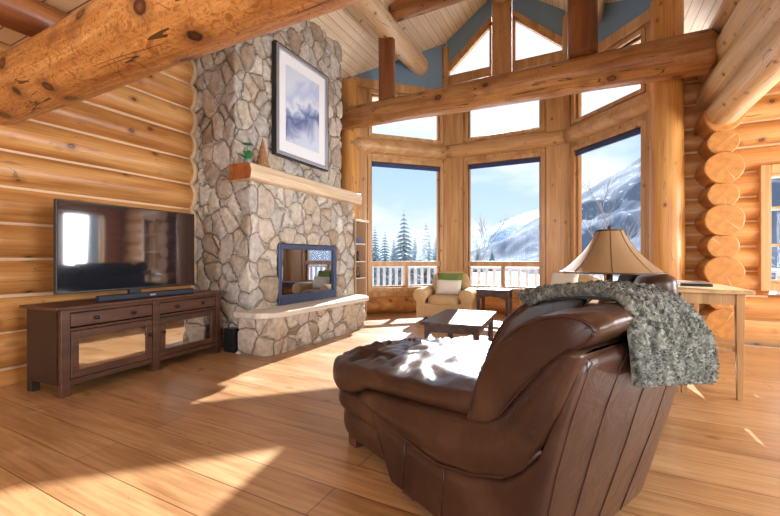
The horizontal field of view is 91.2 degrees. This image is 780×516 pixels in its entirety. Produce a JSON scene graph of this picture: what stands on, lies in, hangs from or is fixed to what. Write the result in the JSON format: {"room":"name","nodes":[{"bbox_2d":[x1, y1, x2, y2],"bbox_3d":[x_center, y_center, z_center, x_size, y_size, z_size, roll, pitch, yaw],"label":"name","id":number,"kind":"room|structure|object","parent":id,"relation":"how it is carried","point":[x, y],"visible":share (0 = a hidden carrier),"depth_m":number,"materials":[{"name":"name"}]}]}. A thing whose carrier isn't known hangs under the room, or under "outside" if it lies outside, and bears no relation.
{"room":"living room","nodes":[
{"label":"living room","id":0,"kind":"room"},
{"bbox_2d":[0,0,91,45],"bbox_3d":[-1.852,-2.045,-0.055,6.450,0.050,5.220,0,0,27],"label":"ceiling","id":1,"kind":"structure","parent":0,"point":[8,36],"depth_m":3.12,"materials":[{"name":"brown wood"}]},
{"bbox_2d":[0,41,307,386],"bbox_3d":[-3.660,-1.034,3.941,0.444,4.997,10.700,0,0,27],"label":"wall","id":2,"kind":"structure","parent":0,"point":[135,144],"depth_m":4.17,"materials":[{"name":"brown wood"}]},
{"bbox_2d":[0,0,365,124],"bbox_3d":[-0.567,-1.491,1.971,7.200,0.505,0.500,0,0,27],"label":"ceiling beam","id":3,"kind":"structure","parent":2,"relation":"attached to","point":[104,46],"depth_m":2.36,"materials":[{"name":"brown wood"}]},
{"bbox_2d":[0,0,68,36],"bbox_3d":[-3.837,-1.874,0.945,0.298,0.295,5.200,0,0,27],"label":"joist","id":4,"kind":"object","parent":3,"relation":"on","point":[29,18],"visible":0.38,"depth_m":2.89,"materials":[{"name":"brown wood"}]},
{"bbox_2d":[0,312,779,515],"bbox_3d":[0.934,1.260,2.218,9.950,0.120,12.200,0,0,27],"label":"floor","id":5,"kind":"structure","parent":0,"point":[203,433],"depth_m":2.48,"materials":[{"name":"brown wood"}]},
{"bbox_2d":[19,290,223,397],"bbox_3d":[-2.716,0.810,4.157,0.557,0.780,1.840,0,0,22],"label":"media console","id":6,"kind":"object","parent":5,"relation":"on","point":[71,342],"visible":1,"depth_m":3.66,"materials":[{"name":"brown wood"}]},
{"bbox_2d":[53,198,193,294],"bbox_3d":[-2.746,-0.062,4.115,0.233,0.965,1.400,0,0,27],"label":"television","id":7,"kind":"object","parent":6,"relation":"on","point":[98,247],"visible":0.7,"depth_m":3.94,"materials":[{"name":"black plastic"}]},
{"bbox_2d":[95,288,193,301],"bbox_3d":[-2.553,0.388,4.073,0.083,0.062,1.040,0,0,23],"label":"soundbar","id":8,"kind":"object","parent":6,"relation":"on","point":[126,296],"visible":1,"depth_m":3.95,"materials":[{"name":"black plastic"}]},
{"bbox_2d":[224,327,238,352],"bbox_3d":[-2.022,1.050,4.914,0.175,0.300,0.120,0,0,27],"label":"subwoofer","id":9,"kind":"object","parent":5,"relation":"on","point":[230,333],"visible":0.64,"depth_m":4.86,"materials":[{"name":"black plastic"}]},
{"bbox_2d":[194,20,368,355],"bbox_3d":[-1.548,-1.600,6.097,1.605,5.600,2.740,0,0,27],"label":"fireplace","id":10,"kind":"object","parent":5,"relation":"on","point":[280,298],"visible":0.8,"depth_m":5.32,"materials":[{"name":"stone"}]},
{"bbox_2d":[237,142,252,162],"bbox_3d":[-1.849,-1.345,4.967,0.239,0.274,0.181,0,0,27],"label":"potted plant","id":11,"kind":"object","parent":10,"relation":"on","point":[248,154],"visible":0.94,"depth_m":4.94,"materials":[{"name":"green plant"}]},
{"bbox_2d":[256,138,269,167],"bbox_3d":[-1.740,-1.420,5.219,0.202,0.430,0.200,0,0,27],"label":"tree","id":12,"kind":"object","parent":10,"relation":"on","point":[262,159],"visible":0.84,"depth_m":5.17,"materials":[{"name":"brown wood"}]},
{"bbox_2d":[272,40,328,171],"bbox_3d":[-1.400,-2.350,6.151,0.080,1.660,1.290,0,0,27],"label":"framed picture","id":13,"kind":"object","parent":10,"relation":"attached to","point":[300,91],"visible":1,"depth_m":6.04,"materials":[{"name":"white paper"}]},
{"bbox_2d":[286,64,318,152],"bbox_3d":[-1.393,-2.360,6.148,0.003,1.160,0.810,0,0,27],"label":"print","id":14,"kind":"object","parent":13,"relation":"attached to","point":[302,92],"depth_m":6.12},
{"bbox_2d":[340,78,358,218],"bbox_3d":[-0.851,-1.260,8.087,0.422,4.920,0.421,0,0,27],"label":"log post","id":15,"kind":"object","parent":5,"relation":"on","point":[350,88],"visible":0.34,"depth_m":7.91,"materials":[{"name":"brown wood"}]},
{"bbox_2d":[340,28,718,130],"bbox_3d":[1.501,-2.758,6.436,6.230,0.550,0.553,1,0,27],"label":"ceiling beam","id":16,"kind":"structure","parent":15,"relation":"attached to","point":[691,54],"depth_m":5.70,"materials":[{"name":"brown wood"}]},
{"bbox_2d":[378,37,394,99],"bbox_3d":[-0.062,-3.600,7.239,0.311,1.300,0.313,0,0,27],"label":"log post","id":17,"kind":"object","parent":16,"relation":"on","point":[386,46],"visible":0.81,"depth_m":7.10,"materials":[{"name":"brown wood"}]},
{"bbox_2d":[350,0,427,74],"bbox_3d":[-0.720,-4.300,5.855,0.428,0.428,6.180,0,0,27],"label":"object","id":18,"kind":"structure","parent":17,"relation":"on","point":[373,13],"depth_m":7.04,"materials":[{"name":"brown wood"}]},
{"bbox_2d":[390,0,465,21],"bbox_3d":[1.489,-4.620,6.447,3.200,0.344,0.344,-1,0,27],"label":"ceiling beam","id":19,"kind":"structure","parent":18,"relation":"on","point":[401,10],"depth_m":6.87,"materials":[{"name":"brown wood"}]},
{"bbox_2d":[567,0,597,58],"bbox_3d":[2.889,-3.710,5.733,0.412,1.420,0.413,0,0,27],"label":"log post","id":20,"kind":"object","parent":16,"relation":"on","point":[582,15],"visible":0.91,"depth_m":5.57,"materials":[{"name":"brown wood"}]},
{"bbox_2d":[598,0,604,24],"bbox_3d":[2.358,-4.318,4.410,0.408,0.408,6.400,0,0,27],"label":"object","id":21,"kind":"structure","parent":20,"relation":"on","point":[600,2],"depth_m":6.45,"materials":[{"name":"brown wood"}]},
{"bbox_2d":[352,219,368,318],"bbox_3d":[-0.697,0.230,7.487,0.380,1.940,0.470,0,0,27],"label":"bookcase","id":22,"kind":"object","parent":5,"relation":"on","point":[359,226],"visible":0.41,"depth_m":7.59,"materials":[{"name":"brown wood"}]},
{"bbox_2d":[356,267,359,277],"bbox_3d":[-0.637,0.279,7.451,0.120,0.200,0.117,0,0,27],"label":"vase","id":23,"kind":"object","parent":22,"relation":"on","point":[357,269],"visible":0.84,"depth_m":7.42,"materials":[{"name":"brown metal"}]},
{"bbox_2d":[413,271,476,319],"bbox_3d":[1.113,0.734,7.388,1.130,0.932,0.916,0,0,21],"label":"armchair","id":24,"kind":"object","parent":5,"relation":"on","point":[429,303],"visible":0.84,"depth_m":7.08,"materials":[{"name":"beige fabric"}]},
{"bbox_2d":[428,294,460,304],"bbox_3d":[1.074,0.790,7.287,0.647,0.180,0.722,0,0,27],"label":"seat cushion","id":25,"kind":"object","parent":24,"relation":"on","point":[433,299],"depth_m":6.99,"materials":[{"name":"beige fabric"}]},
{"bbox_2d":[436,279,461,294],"bbox_3d":[1.123,0.565,7.332,0.500,0.293,0.183,0,0,21],"label":"throw pillow","id":26,"kind":"object","parent":24,"relation":"on","point":[445,287],"visible":0.96,"depth_m":7.26,"materials":[{"name":"beige fabric"}]},
{"bbox_2d":[438,273,462,290],"bbox_3d":[1.173,0.460,7.463,0.500,0.332,0.179,0,0,21],"label":"throw pillow","id":27,"kind":"object","parent":24,"relation":"on","point":[441,276],"visible":0.47,"depth_m":7.42,"materials":[{"name":"green fabric"}]},
{"bbox_2d":[420,309,496,341],"bbox_3d":[0.956,0.988,5.091,0.740,0.425,1.280,0,0,23],"label":"coffee table","id":28,"kind":"object","parent":5,"relation":"on","point":[450,321],"visible":0.71,"depth_m":4.67,"materials":[{"name":"brown wood"}]},
{"bbox_2d":[476,287,512,317],"bbox_3d":[1.932,0.885,7.051,0.580,0.630,0.480,0,0,27],"label":"side table","id":29,"kind":"object","parent":5,"relation":"on","point":[505,294],"visible":0.91,"depth_m":6.91,"materials":[{"name":"brown wood"}]},
{"bbox_2d":[333,299,706,515],"bbox_3d":[0.505,0.676,2.267,1.246,1.047,2.032,0,0,-36],"label":"chaise lounge","id":30,"kind":"object","parent":5,"relation":"on","point":[545,417],"visible":0.89,"depth_m":1.45,"materials":[{"name":"brown leather"}]},
{"bbox_2d":[333,334,490,414],"bbox_3d":[0.366,0.688,2.410,1.170,0.305,1.636,0,0,-36],"label":"seat cushion","id":31,"kind":"object","parent":30,"relation":"on","point":[430,375],"depth_m":2.06,"materials":[{"name":"brown leather"}]},
{"bbox_2d":[490,299,591,350],"bbox_3d":[0.877,0.435,2.217,0.548,0.564,0.577,0,0,34],"label":"cushion","id":32,"kind":"object","parent":30,"relation":"on","point":[524,313],"depth_m":1.97,"materials":[{"name":"brown leather"}]},
{"bbox_2d":[469,302,653,420],"bbox_3d":[0.674,0.447,1.505,0.535,0.571,0.560,0,0,-36],"label":"cushion","id":33,"kind":"object","parent":30,"relation":"on","point":[519,379],"depth_m":1.28,"materials":[{"name":"brown leather"}]},
{"bbox_2d":[517,280,720,387],"bbox_3d":[0.839,0.318,1.685,0.920,0.445,0.768,0,0,42],"label":"throw blanket","id":34,"kind":"object","parent":30,"relation":"on","point":[671,345],"visible":0.99,"depth_m":1.42,"materials":[{"name":"grey fabric"}]},
{"bbox_2d":[519,274,598,304],"bbox_3d":[2.823,0.734,6.162,0.916,0.932,1.130,0,0,-25],"label":"armchair","id":35,"kind":"object","parent":5,"relation":"on","point":[582,278],"visible":0.06,"depth_m":6.08,"materials":[{"name":"beige fabric"}]},
{"bbox_2d":[551,273,578,284],"bbox_3d":[2.826,0.470,6.230,0.203,0.449,0.520,0,0,-25],"label":"throw pillow","id":36,"kind":"object","parent":35,"relation":"on","point":[559,278],"visible":0.42,"depth_m":6.18,"materials":[{"name":"beige fabric"}]},
{"bbox_2d":[582,274,678,391],"bbox_3d":[2.225,0.643,3.956,0.969,1.114,1.850,0,0,27],"label":"leather sofa","id":37,"kind":"object","parent":5,"relation":"on","point":[665,281],"visible":0.11,"depth_m":3.01,"materials":[{"name":"brown leather"}]},
{"bbox_2d":[618,275,635,281],"bbox_3d":[2.511,0.238,3.827,0.384,0.275,1.001,0,0,27],"label":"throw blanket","id":38,"kind":"object","parent":37,"relation":"on","point":[629,278],"visible":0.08,"depth_m":3.69,"materials":[{"name":"black fabric"}]},
{"bbox_2d":[649,0,684,279],"bbox_3d":[4.051,-1.310,5.591,0.428,5.020,0.430,0,0,27],"label":"log post","id":39,"kind":"object","parent":5,"relation":"on","point":[667,158],"visible":0.66,"depth_m":5.42,"materials":[{"name":"brown wood"}]},
{"bbox_2d":[677,280,754,399],"bbox_3d":[3.125,0.735,3.963,0.530,0.930,1.600,0,0,27],"label":"table","id":40,"kind":"object","parent":5,"relation":"on","point":[719,294],"visible":0.48,"depth_m":3.26,"materials":[{"name":"brown wood"}]},
{"bbox_2d":[677,281,712,286],"bbox_3d":[2.992,0.257,3.790,0.250,0.025,0.370,0,0,27],"label":"laptop","id":41,"kind":"object","parent":40,"relation":"on","point":[680,283],"visible":0.77,"depth_m":3.65,"materials":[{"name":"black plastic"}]},
{"bbox_3d":[1.487,0.890,2.587,0.500,0.621,0.500,0,0,27],"label":"end table","id":42,"kind":"object","parent":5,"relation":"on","visible":0},
{"bbox_2d":[559,225,665,303],"bbox_3d":[1.487,0.179,2.587,0.624,0.799,0.624,0,0,27],"label":"table lamp","id":43,"kind":"object","parent":42,"relation":"on","point":[610,252],"visible":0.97,"depth_m":2.45,"materials":[{"name":"beige fabric"}]},
{"bbox_2d":[347,43,445,313],"bbox_3d":[0.177,-1.866,8.422,2.309,6.132,0.220,0,0,-18],"label":"wall","id":44,"kind":"structure","parent":0,"point":[406,81],"depth_m":8.36,"materials":[{"name":"brown wood"}]},
{"bbox_2d":[367,295,415,313],"bbox_3d":[0.174,1.010,8.432,2.209,0.384,0.382,0,0,-18],"label":"baseboard","id":45,"kind":"structure","parent":44,"relation":"attached to","point":[383,304],"depth_m":8.22,"materials":[{"name":"brown wood"}]},
{"bbox_2d":[351,137,445,159],"bbox_3d":[0.187,-2.399,8.394,2.209,0.333,0.332,0,0,-18],"label":"log beam","id":46,"kind":"structure","parent":44,"relation":"attached to","point":[369,145],"depth_m":8.27,"materials":[{"name":"brown wood"}]},
{"bbox_2d":[367,157,442,291],"bbox_3d":[0.355,-0.715,8.476,1.800,2.890,0.150,0,0,-18],"label":"window","id":47,"kind":"structure","parent":44,"relation":"in","point":[371,161],"depth_m":8.41,"materials":[{"name":"brown wood"}]},
{"bbox_2d":[372,162,439,171],"bbox_3d":[0.362,-2.015,8.457,1.600,0.090,0.050,0,0,-18],"label":"blind","id":48,"kind":"object","parent":47,"relation":"attached to","point":[399,165],"depth_m":8.45,"materials":[{"name":"blue"}]},
{"bbox_2d":[368,90,442,143],"bbox_3d":[0.355,-3.090,8.476,1.760,1.000,0.150,0,0,-18],"label":"window","id":49,"kind":"structure","parent":44,"relation":"in","point":[371,93],"depth_m":8.41,"materials":[{"name":"brown wood"}]},
{"bbox_2d":[442,46,449,270],"bbox_3d":[1.274,-1.800,8.756,0.185,6.000,0.185,0,0,-41],"label":"trim","id":50,"kind":"structure","parent":44,"relation":"attached to","point":[445,50],"depth_m":8.67,"materials":[{"name":"brown wood"}]},
{"bbox_2d":[446,0,565,313],"bbox_3d":[2.410,-2.303,8.200,2.590,7.006,0.220,0,0,27],"label":"wall","id":51,"kind":"structure","parent":0,"point":[546,18],"depth_m":8.12,"materials":[{"name":"brown wood"}]},
{"bbox_2d":[449,22,491,76],"bbox_3d":[1.771,-4.615,8.548,1.015,1.010,0.100,0,0,27],"label":"window","id":52,"kind":"structure","parent":51,"relation":"in","point":[489,27],"depth_m":8.43,"materials":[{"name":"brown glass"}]},
{"bbox_2d":[480,296,520,313],"bbox_3d":[2.414,1.010,8.207,2.490,0.385,0.384,0,0,27],"label":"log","id":53,"kind":"structure","parent":51,"relation":"attached to","point":[492,303],"depth_m":8.10,"materials":[{"name":"brown wood"}]},
{"bbox_2d":[464,152,544,292],"bbox_3d":[2.426,-0.715,8.186,1.690,2.890,0.150,0,0,27],"label":"window","id":54,"kind":"structure","parent":51,"relation":"in","point":[540,156],"depth_m":8.11,"materials":[{"name":"brown wood"}]},
{"bbox_2d":[469,157,539,169],"bbox_3d":[2.417,-2.015,8.168,1.490,0.090,0.050,0,0,27],"label":"blind","id":55,"kind":"object","parent":54,"relation":"attached to","point":[524,160],"depth_m":8.13,"materials":[{"name":"blue"}]},
{"bbox_2d":[465,99,543,141],"bbox_3d":[2.426,-3.090,8.186,1.650,1.000,0.150,0,0,27],"label":"window","id":56,"kind":"structure","parent":51,"relation":"in","point":[541,102],"depth_m":8.10,"materials":[{"name":"brown wood"}]},
{"bbox_2d":[445,129,565,158],"bbox_3d":[2.397,-2.401,8.173,2.490,0.333,0.331,0,0,27],"label":"log beam","id":57,"kind":"structure","parent":51,"relation":"attached to","point":[543,139],"depth_m":8.01,"materials":[{"name":"brown wood"}]},
{"bbox_2d":[513,16,561,62],"bbox_3d":[3.067,-4.615,7.887,1.015,1.010,0.100,0,0,27],"label":"window","id":58,"kind":"structure","parent":51,"relation":"in","point":[515,20],"depth_m":7.93,"materials":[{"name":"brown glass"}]},
{"bbox_2d":[309,0,722,101],"bbox_3d":[0.968,-3.643,2.285,9.850,4.674,12.350,0,0,27],"label":"ceiling","id":59,"kind":"structure","parent":0,"point":[358,42],"depth_m":7.59,"materials":[{"name":"brown wood"}]},
{"bbox_2d":[492,0,504,3],"bbox_3d":[0.023,-5.601,3.523,0.413,0.409,10.300,0,0,27],"label":"ceiling beam","id":60,"kind":"structure","parent":59,"relation":"attached to","point":[494,1],"depth_m":8.06,"materials":[{"name":"brown wood"}]},
{"bbox_2d":[566,0,650,273],"bbox_3d":[3.848,-1.862,6.579,0.220,6.124,2.169,0,0,-16],"label":"wall","id":61,"kind":"structure","parent":0,"point":[621,19],"depth_m":6.43,"materials":[{"name":"brown wood"}]},
{"bbox_2d":[562,14,567,273],"bbox_3d":[3.528,-1.800,7.607,0.185,6.000,0.185,0,0,-41],"label":"trim","id":62,"kind":"structure","parent":61,"relation":"attached to","point":[564,18],"depth_m":7.54,"materials":[{"name":"brown wood"}]},
{"bbox_2d":[563,91,649,143],"bbox_3d":[3.819,-2.399,6.571,0.332,0.333,2.069,0,0,-16],"label":"log beam","id":63,"kind":"structure","parent":61,"relation":"attached to","point":[636,107],"depth_m":6.46,"materials":[{"name":"brown wood"}]},
{"bbox_2d":[571,119,645,280],"bbox_3d":[3.809,-0.715,6.700,0.150,2.890,1.606,0,0,-16],"label":"window","id":64,"kind":"structure","parent":61,"relation":"in","point":[582,148],"depth_m":6.79,"materials":[{"name":"brown wood"}]},
{"bbox_2d":[576,128,640,155],"bbox_3d":[3.789,-2.015,6.695,0.050,0.090,1.406,0,0,-16],"label":"blind","id":65,"kind":"object","parent":64,"relation":"attached to","point":[603,142],"depth_m":6.62,"materials":[{"name":"blue"}]},
{"bbox_2d":[571,27,645,124],"bbox_3d":[3.809,-3.090,6.700,0.150,1.000,1.566,0,0,-16],"label":"window","id":66,"kind":"structure","parent":61,"relation":"in","point":[642,32],"depth_m":6.42,"materials":[{"name":"brown wood"}]},
{"bbox_2d":[697,235,739,256],"bbox_3d":[4.677,-0.161,5.529,0.356,0.352,0.902,0,0,27],"label":"log","id":67,"kind":"object","parent":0,"point":[714,245],"depth_m":5.15,"materials":[{"name":"brown wood"}]},
{"bbox_2d":[698,182,739,208],"bbox_3d":[4.681,-0.859,5.527,0.354,0.351,0.902,0,0,27],"label":"log","id":68,"kind":"object","parent":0,"point":[715,194],"depth_m":5.15,"materials":[{"name":"brown wood"}]},
{"bbox_2d":[698,130,739,159],"bbox_3d":[4.681,-1.562,5.526,0.350,0.353,0.902,0,0,27],"label":"log","id":69,"kind":"object","parent":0,"point":[717,142],"depth_m":5.15,"materials":[{"name":"brown wood"}]},
{"bbox_2d":[699,20,779,124],"bbox_3d":[2.818,-1.960,1.875,0.386,0.388,8.900,0,0,27],"label":"log","id":70,"kind":"object","parent":69,"relation":"attached to","point":[760,72],"visible":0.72,"depth_m":4.03,"materials":[{"name":"brown wood"}]},
{"bbox_2d":[696,0,779,108],"bbox_3d":[2.819,-2.330,1.875,0.406,0.410,8.900,0,0,27],"label":"log","id":71,"kind":"object","parent":70,"relation":"on","point":[766,15],"visible":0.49,"depth_m":4.10,"materials":[{"name":"brown wood"}]},
{"bbox_2d":[697,0,761,82],"bbox_3d":[2.819,-2.699,1.875,0.393,0.386,8.900,0,0,27],"label":"log","id":72,"kind":"object","parent":71,"relation":"on","point":[744,9],"visible":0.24,"depth_m":4.33,"materials":[{"name":"brown wood"}]},
{"bbox_2d":[708,0,739,33],"bbox_3d":[2.819,-3.051,1.874,0.368,0.371,8.900,0,0,27],"label":"log","id":73,"kind":"object","parent":72,"relation":"on","point":[727,7],"visible":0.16,"depth_m":4.68,"materials":[{"name":"brown wood"}]},
{"bbox_2d":[694,204,744,309],"bbox_3d":[4.668,-0.003,5.505,0.432,1.445,0.952,0,0,27],"label":"log","id":74,"kind":"object","parent":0,"point":[721,219],"depth_m":5.11,"materials":[{"name":"brown wood"}]},
{"bbox_2d":[694,151,744,187],"bbox_3d":[4.669,-1.208,5.505,0.435,0.433,0.952,0,0,27],"label":"log","id":75,"kind":"object","parent":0,"point":[724,167],"depth_m":5.10,"materials":[{"name":"brown wood"}]},
{"bbox_2d":[694,256,745,286],"bbox_3d":[4.667,0.190,5.506,0.436,0.432,0.952,0,0,27],"label":"log","id":76,"kind":"object","parent":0,"point":[723,270],"depth_m":5.10,"materials":[{"name":"brown wood"}]},
{"bbox_2d":[694,110,745,138],"bbox_3d":[4.668,-1.907,5.505,0.434,0.434,0.952,0,0,27],"label":"log","id":77,"kind":"object","parent":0,"point":[704,128],"depth_m":5.17,"materials":[{"name":"brown wood"}]},
{"bbox_2d":[699,306,745,340],"bbox_3d":[4.670,0.891,5.504,0.435,0.433,0.952,0,0,27],"label":"log","id":78,"kind":"object","parent":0,"point":[720,321],"depth_m":5.10,"materials":[{"name":"brown wood"}]},
{"bbox_2d":[684,76,779,348],"bbox_3d":[5.861,-1.030,5.093,3.581,4.630,0.410,0,0,27],"label":"wall","id":79,"kind":"structure","parent":0,"point":[759,131],"depth_m":5.33,"materials":[{"name":"brown wood"}]},
{"bbox_2d":[757,164,779,290],"bbox_3d":[5.672,-0.410,5.118,1.160,1.720,0.330,0,0,27],"label":"window","id":80,"kind":"structure","parent":79,"relation":"in","point":[766,173],"depth_m":5.21,"materials":[{"name":"brown wood"}]},
{"bbox_3d":[3.271,1.365,9.725,15.000,0.170,2.900,0,0,27],"label":"floor","id":81,"kind":"structure","parent":0,"visible":0},
{"bbox_2d":[372,266,779,294],"bbox_3d":[3.748,0.700,10.660,14.000,0.960,0.200,0,0,27],"label":"deck railing","id":82,"kind":"object","parent":81,"relation":"on","point":[773,270],"visible":0.29,"depth_m":11.24,"materials":[{"name":"white"}]},
{"label":"outside","id":83,"kind":"structure","parent":0,"visible":0},
{"bbox_2d":[388,271,775,293],"bbox_3d":[32.460,3.816,63.707,320.000,1.702,120.000,0,0,27],"label":"ground","id":84,"kind":"structure","parent":83,"point":[482,274],"depth_m":66.58,"materials":[{"name":"white snow"}]},
{"bbox_2d":[372,230,380,285],"bbox_3d":[-1.673,0.435,41.989,4.031,7.907,3.861,0,0,-16],"label":"conifer tree","id":85,"kind":"object","parent":84,"relation":"on","point":[375,256],"visible":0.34,"depth_m":41.59,"materials":[{"name":"plant"}]},
{"bbox_2d":[374,235,393,285],"bbox_3d":[-0.482,1.007,33.075,3.095,6.679,3.204,0,0,-32],"label":"conifer tree","id":86,"kind":"object","parent":84,"relation":"on","point":[386,249],"visible":0.34,"depth_m":32.71,"materials":[{"name":"plant"}]},
{"bbox_2d":[390,240,398,275],"bbox_3d":[0.828,0.253,74.098,3.825,8.255,3.961,0,0,30],"label":"conifer tree","id":87,"kind":"object","parent":84,"relation":"on","point":[393,252],"visible":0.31,"depth_m":73.63,"materials":[{"name":"plant"}]},
{"bbox_2d":[386,211,419,284],"bbox_3d":[1.047,0.517,25.956,3.696,7.704,3.570,0,0,27],"label":"conifer tree","id":88,"kind":"object","parent":84,"relation":"on","point":[404,248],"visible":0.41,"depth_m":25.68,"materials":[{"name":"plant"}]},
{"bbox_2d":[410,240,418,279],"bbox_3d":[3.952,0.466,59.998,3.999,7.843,3.830,0,0,15],"label":"conifer tree","id":89,"kind":"object","parent":84,"relation":"on","point":[413,248],"visible":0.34,"depth_m":59.74,"materials":[{"name":"white plant"}]},
{"bbox_2d":[417,225,434,284],"bbox_3d":[2.935,0.687,31.020,3.603,7.379,3.762,0,0,43],"label":"conifer tree","id":90,"kind":"object","parent":84,"relation":"on","point":[424,249],"visible":0.39,"depth_m":30.64,"materials":[{"name":"white plant"}]},
{"bbox_2d":[432,242,435,260],"bbox_3d":[6.266,0.683,51.901,3.408,7.356,3.529,0,0,-1],"label":"conifer tree","id":91,"kind":"object","parent":84,"relation":"on","point":[434,258],"visible":0.1,"depth_m":51.75,"materials":[{"name":"plant"}]},
{"bbox_2d":[473,249,482,271],"bbox_3d":[21.864,0.453,95.015,3.843,7.870,4.012,0,0,-44],"label":"conifer tree","id":92,"kind":"object","parent":84,"relation":"on","point":[476,256],"visible":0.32,"depth_m":94.53,"materials":[{"name":"white plant"}]},
{"bbox_2d":[473,212,509,283],"bbox_3d":[5.414,0.743,21.768,2.292,6.517,2.945,0,0,-13],"label":"bare tree","id":93,"kind":"object","parent":84,"relation":"on","point":[503,223],"visible":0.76,"depth_m":21.15,"materials":[{"name":"brown plant"}]},
{"bbox_2d":[489,249,494,260],"bbox_3d":[29.284,0.599,109.948,3.614,7.532,3.490,0,0,-29],"label":"conifer tree","id":94,"kind":"object","parent":84,"relation":"on","point":[491,257],"visible":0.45,"depth_m":109.75,"materials":[{"name":"white plant"}]},
{"bbox_2d":[582,170,640,242],"bbox_3d":[8.574,0.342,14.482,3.189,7.320,1.760,0,0,6],"label":"bare tree","id":95,"kind":"object","parent":84,"relation":"on","point":[607,186],"visible":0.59,"depth_m":14.42,"materials":[{"name":"brown plant"}]},
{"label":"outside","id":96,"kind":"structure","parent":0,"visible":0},
{"bbox_2d":[377,209,538,260],"bbox_3d":[114.463,-39.815,494.254,578.454,127.275,576.994,0,0,27],"label":"mountain","id":97,"kind":"structure","parent":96,"point":[514,224],"depth_m":532.87},
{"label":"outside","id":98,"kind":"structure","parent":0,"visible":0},
{"bbox_2d":[471,157,779,279],"bbox_3d":[91.641,-33.244,130.694,146.246,85.383,207.637,0,0,27],"label":"mountain","id":99,"kind":"structure","parent":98,"point":[522,245],"depth_m":142.13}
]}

